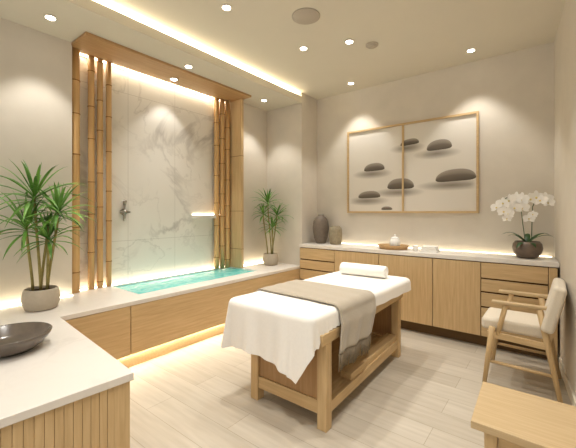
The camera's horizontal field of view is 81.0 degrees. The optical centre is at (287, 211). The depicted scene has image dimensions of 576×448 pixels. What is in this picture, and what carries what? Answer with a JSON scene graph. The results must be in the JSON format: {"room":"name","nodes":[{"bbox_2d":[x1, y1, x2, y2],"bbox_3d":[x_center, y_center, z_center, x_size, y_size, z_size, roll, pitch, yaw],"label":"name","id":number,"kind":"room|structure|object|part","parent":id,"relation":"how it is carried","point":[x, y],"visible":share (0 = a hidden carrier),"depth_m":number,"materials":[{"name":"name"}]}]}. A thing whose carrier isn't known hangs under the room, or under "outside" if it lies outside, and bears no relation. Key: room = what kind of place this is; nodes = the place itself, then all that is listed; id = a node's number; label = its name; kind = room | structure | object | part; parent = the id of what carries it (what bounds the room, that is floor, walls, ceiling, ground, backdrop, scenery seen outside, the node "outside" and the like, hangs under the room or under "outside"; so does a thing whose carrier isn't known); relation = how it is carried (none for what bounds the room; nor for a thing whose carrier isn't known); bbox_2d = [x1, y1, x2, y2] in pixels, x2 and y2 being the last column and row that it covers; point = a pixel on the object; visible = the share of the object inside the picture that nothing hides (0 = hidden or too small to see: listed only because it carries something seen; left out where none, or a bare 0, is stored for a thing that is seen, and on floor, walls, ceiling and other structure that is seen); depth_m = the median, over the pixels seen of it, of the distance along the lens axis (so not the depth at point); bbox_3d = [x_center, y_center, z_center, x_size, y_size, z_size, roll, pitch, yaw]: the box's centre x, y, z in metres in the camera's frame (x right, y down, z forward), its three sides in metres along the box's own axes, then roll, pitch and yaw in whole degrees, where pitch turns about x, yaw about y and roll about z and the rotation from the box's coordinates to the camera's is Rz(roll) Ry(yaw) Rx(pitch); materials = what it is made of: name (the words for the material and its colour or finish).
{"room":"spa massage room","nodes":[
{"label":"spa massage room","id":0,"kind":"room"},
{"bbox_2d":[0,18,71,306],"bbox_3d":[-2.745,-0.160,2.050,0.350,2.860,2.430,0,0,38],"label":"wall","id":1,"kind":"structure","parent":0,"point":[36,66],"depth_m":2.68,"materials":[{"name":"paint"}]},
{"bbox_2d":[80,53,219,100],"bbox_3d":[-1.358,-1.426,3.701,0.020,0.006,1.780,0,0,38],"label":"led strip","id":2,"kind":"object","parent":1,"relation":"attached to","point":[80,53],"visible":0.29,"depth_m":3.56,"materials":[{"name":"beige"}]},
{"bbox_2d":[0,0,301,110],"bbox_3d":[-1.655,-1.498,2.790,0.790,0.085,4.940,0,0,38],"label":"ceiling soffit","id":3,"kind":"object","parent":1,"relation":"attached to","point":[75,17],"depth_m":2.83,"materials":[{"name":"paint"}]},
{"bbox_2d":[43,14,57,20],"bbox_3d":[-1.772,-1.450,2.514,0.088,0.008,0.088,0,0,38],"label":"ceiling light","id":4,"kind":"object","parent":3,"relation":"in","point":[47,16],"visible":1,"depth_m":2.50,"materials":[{"name":"beige"}]},
{"bbox_2d":[184,64,192,67],"bbox_3d":[-0.991,-1.450,3.358,0.088,0.008,0.088,0,0,38],"label":"ceiling light","id":5,"kind":"object","parent":3,"relation":"in","point":[185,65],"visible":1,"depth_m":3.35,"materials":[{"name":"beige"}]},
{"bbox_2d":[71,32,250,101],"bbox_3d":[-1.208,-1.442,3.588,0.425,0.024,1.897,0,0,38],"label":"wooden canopy","id":6,"kind":"object","parent":1,"relation":"attached to","point":[88,43],"visible":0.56,"depth_m":3.31,"materials":[{"name":"brown wood"}]},
{"bbox_2d":[80,55,219,288],"bbox_3d":[-1.389,-0.347,3.751,0.020,2.215,1.920,0,0,38],"label":"wall panel","id":7,"kind":"object","parent":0,"point":[163,133],"visible":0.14,"depth_m":3.61,"materials":[{"name":"stone"}]},
{"bbox_2d":[120,200,129,220],"bbox_3d":[-1.636,-0.015,3.373,0.062,0.215,0.100,0,0,38],"label":"shower valve","id":8,"kind":"object","parent":7,"relation":"attached to","point":[123,211],"visible":1,"depth_m":3.36,"materials":[{"name":"metal"}]},
{"bbox_2d":[192,214,219,218],"bbox_3d":[-0.976,0.054,4.177,0.099,0.048,0.440,0,0,38],"label":"marble ledge","id":9,"kind":"object","parent":7,"relation":"attached to","point":[194,216],"visible":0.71,"depth_m":4.07,"materials":[{"name":"stone"}]},
{"bbox_2d":[244,103,266,264],"bbox_3d":[-0.625,-0.160,4.747,0.350,2.860,0.590,0,0,38],"label":"wall","id":10,"kind":"structure","parent":0,"point":[255,119],"depth_m":4.67,"materials":[{"name":"paint"}]},
{"bbox_2d":[267,93,316,264],"bbox_3d":[0.005,-0.160,5.046,0.970,2.860,0.660,0,0,38],"label":"wall","id":11,"kind":"structure","parent":0,"point":[292,129],"depth_m":4.64,"materials":[{"name":"paint"}]},
{"bbox_2d":[94,0,565,99],"bbox_3d":[-0.173,-1.640,2.045,4.400,0.100,5.600,0,0,38],"label":"ceiling","id":12,"kind":"structure","parent":0,"point":[261,38],"depth_m":3.00,"materials":[{"name":"paint"}]},
{"bbox_2d":[221,4,231,10],"bbox_3d":[-0.476,-1.585,2.614,0.088,0.008,0.088,0,0,38],"label":"recessed light","id":13,"kind":"object","parent":12,"relation":"in","point":[226,7],"visible":1,"depth_m":2.60,"materials":[{"name":"beige"}]},
{"bbox_2d":[299,46,307,50],"bbox_3d":[0.151,-1.585,3.265,0.088,0.008,0.088,0,0,38],"label":"recessed light","id":14,"kind":"object","parent":12,"relation":"in","point":[303,48],"visible":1,"depth_m":3.26,"materials":[{"name":"beige"}]},
{"bbox_2d":[292,8,319,24],"bbox_3d":[0.146,-1.585,2.734,0.228,0.009,0.228,0,0,38],"label":"ceiling speaker","id":15,"kind":"object","parent":12,"relation":"attached to","point":[305,16],"visible":1,"depth_m":2.72},
{"bbox_2d":[345,39,353,43],"bbox_3d":[0.572,-1.585,3.138,0.088,0.008,0.088,0,0,38],"label":"recessed light","id":16,"kind":"object","parent":12,"relation":"in","point":[348,41],"visible":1,"depth_m":3.12,"materials":[{"name":"beige"}]},
{"bbox_2d":[366,42,377,48],"bbox_3d":[0.797,-1.577,3.200,0.116,0.025,0.116,0,0,38],"label":"smoke detector","id":17,"kind":"object","parent":12,"relation":"attached to","point":[371,45],"visible":1,"depth_m":3.17,"materials":[{"name":"beige plastic"}]},
{"bbox_2d":[466,48,475,52],"bbox_3d":[1.796,-1.585,3.308,0.088,0.008,0.088,0,0,38],"label":"recessed light","id":18,"kind":"object","parent":12,"relation":"in","point":[470,50],"visible":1,"depth_m":3.30,"materials":[{"name":"beige"}]},
{"bbox_2d":[129,328,571,447],"bbox_3d":[-0.173,1.320,2.045,4.400,0.100,5.600,0,0,38],"label":"floor","id":19,"kind":"structure","parent":0,"point":[197,395],"depth_m":2.27,"materials":[{"name":"brown wood"}]},
{"bbox_2d":[0,381,129,447],"bbox_3d":[-1.535,1.008,1.344,1.126,0.524,1.415,0,0,38],"label":"base cabinet","id":20,"kind":"object","parent":19,"relation":"on","point":[101,419],"visible":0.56,"depth_m":1.35,"materials":[{"name":"brown wood"}]},
{"bbox_3d":[-0.737,1.008,1.482,0.043,0.523,0.069,0,0,38],"label":"corner post","id":21,"kind":"part","parent":20,"relation":"part of","materials":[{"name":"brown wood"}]},
{"bbox_2d":[0,262,299,428],"bbox_3d":[-0.971,0.724,2.697,1.940,0.042,4.240,0,0,38],"label":"countertop","id":22,"kind":"structure","parent":20,"relation":"on","point":[66,367],"depth_m":1.64,"materials":[{"name":"stone"}]},
{"bbox_2d":[0,322,52,357],"bbox_3d":[-1.428,0.664,1.727,0.364,0.089,0.364,0,0,38],"label":"stone bowl","id":23,"kind":"object","parent":22,"relation":"on","point":[15,338],"visible":1,"depth_m":1.81,"materials":[{"name":"grey stone"}]},
{"bbox_3d":[-2.350,0.706,2.211,0.016,0.006,1.670,0,0,38],"label":"led strip","id":24,"kind":"part","parent":22,"relation":"part of","materials":[{"name":"white plastic"}]},
{"bbox_2d":[0,160,96,311],"bbox_3d":[-1.774,0.155,2.424,0.689,1.108,0.788,0,0,38],"label":"potted plant","id":25,"kind":"object","parent":22,"relation":"on","point":[42,297],"visible":1,"depth_m":2.45,"materials":[{"name":"green plant"}]},
{"bbox_3d":[-1.813,0.633,2.475,0.234,0.151,0.234,0,0,38],"label":"pot","id":26,"kind":"part","parent":25,"relation":"part of","materials":[{"name":"beige concrete"}]},
{"bbox_2d":[72,48,79,293],"bbox_3d":[-1.881,-0.360,2.970,0.088,2.138,0.088,0,0,-27],"label":"bamboo pole","id":27,"kind":"object","parent":22,"relation":"on","point":[75,52],"visible":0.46,"depth_m":2.94,"materials":[{"name":"brown wood"}]},
{"bbox_2d":[87,55,94,289],"bbox_3d":[-1.811,-0.360,3.101,0.058,2.138,0.058,0,0,4],"label":"bamboo pole","id":28,"kind":"object","parent":22,"relation":"on","point":[91,59],"visible":0.98,"depth_m":3.08,"materials":[{"name":"brown wood"}]},
{"bbox_2d":[97,58,102,287],"bbox_3d":[-1.763,-0.360,3.161,0.055,2.138,0.055,0,0,38],"label":"bamboo pole","id":29,"kind":"object","parent":22,"relation":"on","point":[99,61],"visible":1,"depth_m":3.14,"materials":[{"name":"brown wood"}]},
{"bbox_2d":[106,62,111,286],"bbox_3d":[-1.714,-0.360,3.224,0.052,2.138,0.052,0,0,-18],"label":"bamboo pole","id":30,"kind":"object","parent":22,"relation":"on","point":[108,64],"visible":1,"depth_m":3.20,"materials":[{"name":"brown wood"}]},
{"bbox_3d":[-1.365,0.706,3.707,0.016,0.006,1.820,0,0,38],"label":"led strip","id":31,"kind":"part","parent":22,"relation":"part of","materials":[{"name":"white plastic"}]},
{"bbox_2d":[214,98,218,268],"bbox_3d":[-0.900,-0.360,4.251,0.069,2.138,0.069,0,0,-18],"label":"bamboo pole","id":32,"kind":"object","parent":22,"relation":"on","point":[216,100],"visible":1,"depth_m":4.22,"materials":[{"name":"brown wood"}]},
{"bbox_2d":[230,99,243,267],"bbox_3d":[-0.693,-0.360,4.357,0.297,2.138,0.044,0,0,38],"label":"oak panel","id":33,"kind":"object","parent":22,"relation":"on","point":[237,106],"visible":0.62,"depth_m":4.29,"materials":[{"name":"brown wood"}]},
{"bbox_2d":[251,189,292,265],"bbox_3d":[-0.253,0.195,4.486,0.532,1.027,0.521,0,0,38],"label":"potted plant","id":34,"kind":"object","parent":22,"relation":"on","point":[270,259],"visible":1,"depth_m":4.51,"materials":[{"name":"green plant"}]},
{"bbox_3d":[-0.232,0.632,4.534,0.210,0.154,0.210,0,0,38],"label":"pot","id":35,"kind":"part","parent":34,"relation":"part of","materials":[{"name":"beige ceramic"}]},
{"bbox_2d":[65,306,129,364],"bbox_3d":[-1.462,1.008,2.543,0.178,0.523,0.471,0,0,38],"label":"base cabinet","id":36,"kind":"object","parent":19,"relation":"on","point":[109,330],"visible":0.49,"depth_m":2.55,"materials":[{"name":"brown wood"}]},
{"bbox_2d":[112,267,256,293],"bbox_3d":[-1.033,0.992,3.669,0.526,0.555,1.506,0,0,38],"label":"bathtub","id":37,"kind":"object","parent":19,"relation":"on","point":[115,286],"visible":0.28,"depth_m":3.71,"materials":[{"name":"plastic"}]},
{"bbox_2d":[117,268,252,293],"bbox_3d":[-1.033,0.726,3.669,0.498,0.006,1.478,0,0,38],"label":"water","id":38,"kind":"object","parent":37,"relation":"in","point":[143,287],"visible":0.91,"depth_m":3.56,"materials":[{"name":"teal liquid"}]},
{"bbox_2d":[219,99,224,267],"bbox_3d":[-0.839,-0.360,4.296,0.069,2.138,0.069,0,0,-18],"label":"bamboo pole","id":39,"kind":"object","parent":37,"relation":"on","point":[222,101],"visible":1,"depth_m":4.27,"materials":[{"name":"brown wood"}]},
{"bbox_2d":[225,100,229,266],"bbox_3d":[-0.782,-0.360,4.345,0.069,2.138,0.069,0,0,-18],"label":"bamboo pole","id":40,"kind":"object","parent":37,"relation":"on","point":[227,103],"visible":0.91,"depth_m":4.32,"materials":[{"name":"brown wood"}]},
{"bbox_2d":[125,268,299,367],"bbox_3d":[-0.604,1.008,3.634,0.178,0.523,2.305,0,0,38],"label":"surround panel","id":41,"kind":"object","parent":19,"relation":"on","point":[160,327],"visible":0.67,"depth_m":3.07,"materials":[{"name":"brown wood"}]},
{"bbox_2d":[300,247,334,279],"bbox_3d":[0.490,0.868,4.445,0.525,0.804,0.426,0,0,38],"label":"base cabinet","id":42,"kind":"object","parent":19,"relation":"on","point":[314,262],"visible":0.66,"depth_m":4.29,"materials":[{"name":"brown wood"}]},
{"bbox_3d":[0.364,0.812,4.285,0.519,0.125,0.019,0,0,38],"label":"drawer","id":43,"kind":"part","parent":42,"relation":"part of","materials":[{"name":"brown wood"}]},
{"bbox_3d":[0.364,0.680,4.285,0.519,0.110,0.019,0,0,38],"label":"drawer","id":44,"kind":"part","parent":42,"relation":"part of","materials":[{"name":"brown wood"}]},
{"bbox_3d":[0.364,0.540,4.285,0.519,0.140,0.019,0,0,38],"label":"drawer","id":45,"kind":"part","parent":42,"relation":"part of","materials":[{"name":"brown wood"}]},
{"bbox_2d":[299,242,558,267],"bbox_3d":[1.329,0.438,3.781,2.670,0.048,0.431,0,0,38],"label":"countertop","id":46,"kind":"structure","parent":42,"relation":"on","point":[445,254],"depth_m":3.41,"materials":[{"name":"stone"}]},
{"bbox_2d":[313,215,328,243],"bbox_3d":[0.441,0.227,4.532,0.218,0.384,0.218,0,0,38],"label":"vase","id":47,"kind":"object","parent":46,"relation":"on","point":[320,223],"visible":1,"depth_m":4.46,"materials":[{"name":"ceramic"}]},
{"bbox_2d":[329,226,341,244],"bbox_3d":[0.618,0.301,4.386,0.176,0.235,0.176,0,0,38],"label":"vase","id":48,"kind":"object","parent":46,"relation":"on","point":[335,232],"visible":0.98,"depth_m":4.32,"materials":[{"name":"brown ceramic"}]},
{"bbox_2d":[378,243,408,249],"bbox_3d":[1.195,0.395,3.825,0.350,0.049,0.289,0,0,38],"label":"wooden tray","id":49,"kind":"object","parent":46,"relation":"on","point":[387,246],"visible":0.98,"depth_m":3.72,"materials":[{"name":"brown wood"}]},
{"bbox_2d":[390,234,400,245],"bbox_3d":[1.210,0.327,3.812,0.120,0.154,0.120,0,0,38],"label":"lidded jar","id":50,"kind":"object","parent":49,"relation":"on","point":[394,241],"visible":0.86,"depth_m":3.77,"materials":[{"name":"white ceramic"}]},
{"bbox_2d":[412,245,417,250],"bbox_3d":[1.371,0.390,3.629,0.064,0.059,0.064,0,0,38],"label":"cup","id":51,"kind":"object","parent":46,"relation":"on","point":[415,247],"visible":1,"depth_m":3.61,"materials":[{"name":"ceramic"}]},
{"bbox_2d":[420,249,439,252],"bbox_3d":[1.498,0.404,3.555,0.170,0.030,0.120,0,0,38],"label":"folded cloth","id":52,"kind":"object","parent":46,"relation":"on","point":[421,250],"visible":0.91,"depth_m":3.51,"materials":[{"name":"white fabric"}]},
{"bbox_2d":[421,245,438,249],"bbox_3d":[1.498,0.373,3.555,0.150,0.030,0.120,0,0,38],"label":"folded cloth","id":53,"kind":"object","parent":52,"relation":"on","point":[423,246],"visible":1,"depth_m":3.51,"materials":[{"name":"white fabric"}]},
{"bbox_3d":[1.556,0.416,3.847,2.290,0.005,0.012,0,0,38],"label":"led strip","id":54,"kind":"part","parent":46,"relation":"part of","materials":[{"name":"white plastic"}]},
{"bbox_2d":[490,190,554,258],"bbox_3d":[2.155,0.112,3.092,0.480,0.615,0.304,0,0,15],"label":"potted orchid","id":55,"kind":"object","parent":46,"relation":"on","point":[526,248],"visible":1,"depth_m":3.06,"materials":[{"name":"plant"}]},
{"bbox_2d":[512,240,542,258],"bbox_3d":[2.188,0.343,3.082,0.234,0.152,0.234,0,0,38],"label":"flower pot","id":56,"kind":"object","parent":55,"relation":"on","point":[528,249],"depth_m":3.00,"materials":[{"name":"ceramic"}]},
{"bbox_2d":[251,294,402,432],"bbox_3d":[0.344,0.931,2.668,0.746,0.675,1.506,0,0,38],"label":"massage table","id":57,"kind":"object","parent":19,"relation":"on","point":[321,388],"visible":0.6,"depth_m":2.22,"materials":[{"name":"brown wood"}]},
{"bbox_3d":[-0.209,1.017,2.311,0.064,0.504,0.064,0,0,38],"label":"leg","id":58,"kind":"part","parent":57,"relation":"part of","materials":[{"name":"brown wood"}]},
{"bbox_3d":[0.004,1.145,2.146,0.475,0.079,0.052,0,0,38],"label":"rail","id":59,"kind":"part","parent":57,"relation":"part of","materials":[{"name":"brown wood"}]},
{"bbox_3d":[-0.001,0.935,2.140,0.474,0.340,0.018,0,0,38],"label":"panel","id":60,"kind":"part","parent":57,"relation":"part of","materials":[{"name":"brown wood"}]},
{"bbox_2d":[221,271,410,383],"bbox_3d":[0.313,0.775,2.667,0.829,0.378,1.614,0,0,38],"label":"sheet","id":61,"kind":"object","parent":57,"relation":"on","point":[283,330],"visible":0.7,"depth_m":2.10,"materials":[{"name":"white fabric"}]},
{"bbox_2d":[256,280,375,371],"bbox_3d":[0.163,0.752,2.439,0.856,0.368,0.607,0,0,38],"label":"throw blanket","id":62,"kind":"object","parent":61,"relation":"on","point":[356,307],"visible":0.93,"depth_m":2.24,"materials":[{"name":"beige fabric"}]},
{"bbox_2d":[339,262,387,277],"bbox_3d":[0.691,0.531,3.095,0.441,0.108,0.111,0,0,35],"label":"roll","id":63,"kind":"object","parent":61,"relation":"on","point":[378,271],"visible":1,"depth_m":3.04,"materials":[{"name":"white fabric"}]},
{"bbox_3d":[0.213,1.017,1.978,0.066,0.504,0.064,0,0,38],"label":"leg","id":64,"kind":"part","parent":57,"relation":"part of","materials":[{"name":"brown wood"}]},
{"bbox_2d":[332,334,380,390],"bbox_3d":[0.385,1.133,2.632,0.479,0.024,1.183,0,0,38],"label":"shelf","id":65,"kind":"object","parent":57,"relation":"attached to","point":[338,380],"depth_m":2.49,"materials":[{"name":"brown wood"}]},
{"bbox_3d":[0.393,0.733,2.640,0.604,0.062,1.405,0,0,38],"label":"frame","id":66,"kind":"part","parent":57,"relation":"part of","materials":[{"name":"brown wood"}]},
{"bbox_3d":[0.582,1.153,2.478,0.052,0.065,1.179,0,0,37],"label":"rail","id":67,"kind":"part","parent":57,"relation":"part of","materials":[{"name":"brown wood"}]},
{"bbox_3d":[0.755,1.145,3.129,0.441,0.079,0.052,0,0,38],"label":"rail","id":68,"kind":"part","parent":57,"relation":"part of","materials":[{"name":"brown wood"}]},
{"bbox_3d":[0.759,0.935,3.134,0.441,0.340,0.018,0,0,38],"label":"panel","id":69,"kind":"part","parent":57,"relation":"part of","materials":[{"name":"brown wood"}]},
{"bbox_3d":[0.954,1.017,2.974,0.066,0.504,0.064,0,0,38],"label":"leg","id":70,"kind":"part","parent":57,"relation":"part of","materials":[{"name":"brown wood"}]},
{"bbox_2d":[335,250,379,271],"bbox_3d":[0.920,0.868,4.107,0.570,0.804,0.426,0,0,38],"label":"base cabinet","id":71,"kind":"object","parent":19,"relation":"on","point":[341,256],"visible":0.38,"depth_m":3.94,"materials":[{"name":"brown wood"}]},
{"bbox_2d":[379,254,434,334],"bbox_3d":[1.369,0.868,3.754,0.572,0.804,0.426,0,0,38],"label":"base cabinet","id":72,"kind":"object","parent":19,"relation":"on","point":[416,304],"visible":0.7,"depth_m":3.52,"materials":[{"name":"brown wood"}]},
{"bbox_2d":[433,258,481,344],"bbox_3d":[1.762,0.868,3.445,0.428,0.804,0.426,0,0,38],"label":"base cabinet","id":73,"kind":"object","parent":19,"relation":"on","point":[456,283],"visible":0.95,"depth_m":3.27,"materials":[{"name":"brown wood"}]},
{"bbox_2d":[481,262,548,358],"bbox_3d":[2.127,0.868,3.158,0.500,0.804,0.426,0,0,38],"label":"base cabinet","id":74,"kind":"object","parent":19,"relation":"on","point":[494,276],"visible":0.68,"depth_m":3.00,"materials":[{"name":"brown wood"}]},
{"bbox_3d":[2.001,1.022,2.998,0.494,0.265,0.019,0,0,38],"label":"drawer","id":75,"kind":"part","parent":74,"relation":"part of","materials":[{"name":"brown wood"}]},
{"bbox_3d":[2.001,0.812,2.998,0.494,0.125,0.019,0,0,38],"label":"drawer","id":76,"kind":"part","parent":74,"relation":"part of","materials":[{"name":"brown wood"}]},
{"bbox_3d":[2.001,0.680,2.998,0.494,0.110,0.019,0,0,38],"label":"drawer","id":77,"kind":"part","parent":74,"relation":"part of","materials":[{"name":"brown wood"}]},
{"bbox_3d":[2.001,0.540,2.998,0.494,0.140,0.019,0,0,38],"label":"drawer","id":78,"kind":"part","parent":74,"relation":"part of","materials":[{"name":"brown wood"}]},
{"bbox_2d":[471,381,575,447],"bbox_3d":[1.013,1.044,1.331,0.483,0.449,0.395,0,0,38],"label":"side table","id":79,"kind":"object","parent":19,"relation":"on","point":[507,417],"visible":1,"depth_m":1.33,"materials":[{"name":"brown wood"}]},
{"bbox_3d":[0.796,1.060,1.320,0.045,0.418,0.045,0,0,38],"label":"leg","id":80,"kind":"part","parent":79,"relation":"part of","materials":[{"name":"brown wood"}]},
{"bbox_2d":[482,278,566,402],"bbox_3d":[1.762,0.884,2.529,0.500,0.776,0.495,0,0,38],"label":"armchair","id":81,"kind":"object","parent":19,"relation":"on","point":[543,324],"visible":1,"depth_m":2.41,"materials":[{"name":"brown wood"}]},
{"bbox_3d":[1.486,1.057,2.495,0.084,0.428,0.042,0,0,38],"label":"leg","id":82,"kind":"part","parent":81,"relation":"part of","materials":[{"name":"brown wood"}]},
{"bbox_3d":[1.746,1.057,2.825,0.084,0.428,0.042,0,0,38],"label":"leg","id":83,"kind":"part","parent":81,"relation":"part of","materials":[{"name":"brown wood"}]},
{"bbox_3d":[1.551,0.782,2.444,0.080,0.232,0.034,0,0,38],"label":"arm post","id":84,"kind":"part","parent":81,"relation":"part of","materials":[{"name":"brown wood"}]},
{"bbox_3d":[1.810,0.782,2.775,0.080,0.232,0.034,0,0,38],"label":"arm post","id":85,"kind":"part","parent":81,"relation":"part of","materials":[{"name":"brown wood"}]},
{"bbox_2d":[482,307,542,338],"bbox_3d":[1.728,0.836,2.572,0.393,0.088,0.366,0,0,38],"label":"seat cushion","id":86,"kind":"object","parent":81,"relation":"on","point":[516,322],"depth_m":2.48,"materials":[{"name":"beige fabric"}]},
{"bbox_3d":[1.621,0.906,2.389,0.367,0.062,0.022,0,0,38],"label":"rail","id":87,"kind":"part","parent":81,"relation":"part of","materials":[{"name":"brown wood"}]},
{"bbox_3d":[1.649,0.656,2.367,0.377,0.028,0.050,0,0,38],"label":"armrest","id":88,"kind":"part","parent":81,"relation":"part of","materials":[{"name":"brown wood"}]},
{"bbox_3d":[1.909,0.656,2.697,0.377,0.028,0.050,0,0,38],"label":"armrest","id":89,"kind":"part","parent":81,"relation":"part of","materials":[{"name":"brown wood"}]},
{"bbox_3d":[1.765,0.969,2.276,0.146,0.605,0.042,0,0,38],"label":"leg","id":90,"kind":"part","parent":81,"relation":"part of","materials":[{"name":"brown wood"}]},
{"bbox_3d":[2.025,0.969,2.606,0.146,0.605,0.042,0,0,38],"label":"leg","id":91,"kind":"part","parent":81,"relation":"part of","materials":[{"name":"brown wood"}]},
{"bbox_2d":[541,278,566,333],"bbox_3d":[1.891,0.656,2.399,0.137,0.321,0.450,0,0,38],"label":"cushion","id":92,"kind":"object","parent":81,"relation":"on","point":[551,310],"depth_m":2.24,"materials":[{"name":"beige fabric"}]},
{"bbox_2d":[549,268,557,356],"bbox_3d":[2.224,0.870,2.827,0.058,0.800,0.026,0,0,38],"label":"filler panel","id":93,"kind":"object","parent":19,"relation":"on","point":[553,272],"visible":0.36,"depth_m":2.81,"materials":[{"name":"brown wood"}]},
{"bbox_2d":[317,42,553,267],"bbox_3d":[1.542,-0.160,4.073,2.650,2.860,0.290,0,0,38],"label":"wall","id":94,"kind":"structure","parent":0,"point":[512,93],"depth_m":3.56,"materials":[{"name":"paint"}]},
{"bbox_2d":[347,111,478,212],"bbox_3d":[1.390,-0.520,3.985,1.528,1.064,0.035,0,0,38],"label":"framed painting","id":95,"kind":"object","parent":94,"relation":"attached to","point":[431,165],"visible":1,"depth_m":3.90,"materials":[{"name":"brown wood"}]},
{"bbox_2d":[554,0,575,396],"bbox_3d":[1.192,-0.160,0.971,0.199,2.860,5.641,0,0,33],"label":"wall","id":96,"kind":"structure","parent":0,"point":[565,39],"depth_m":2.50,"materials":[{"name":"paint"}]},
{"bbox_2d":[559,357,575,405],"bbox_3d":[0.904,1.230,0.721,0.012,0.080,4.871,0,0,33],"label":"baseboard","id":97,"kind":"structure","parent":96,"relation":"attached to","point":[571,394],"depth_m":2.38,"materials":[{"name":"paint"}]}
]}

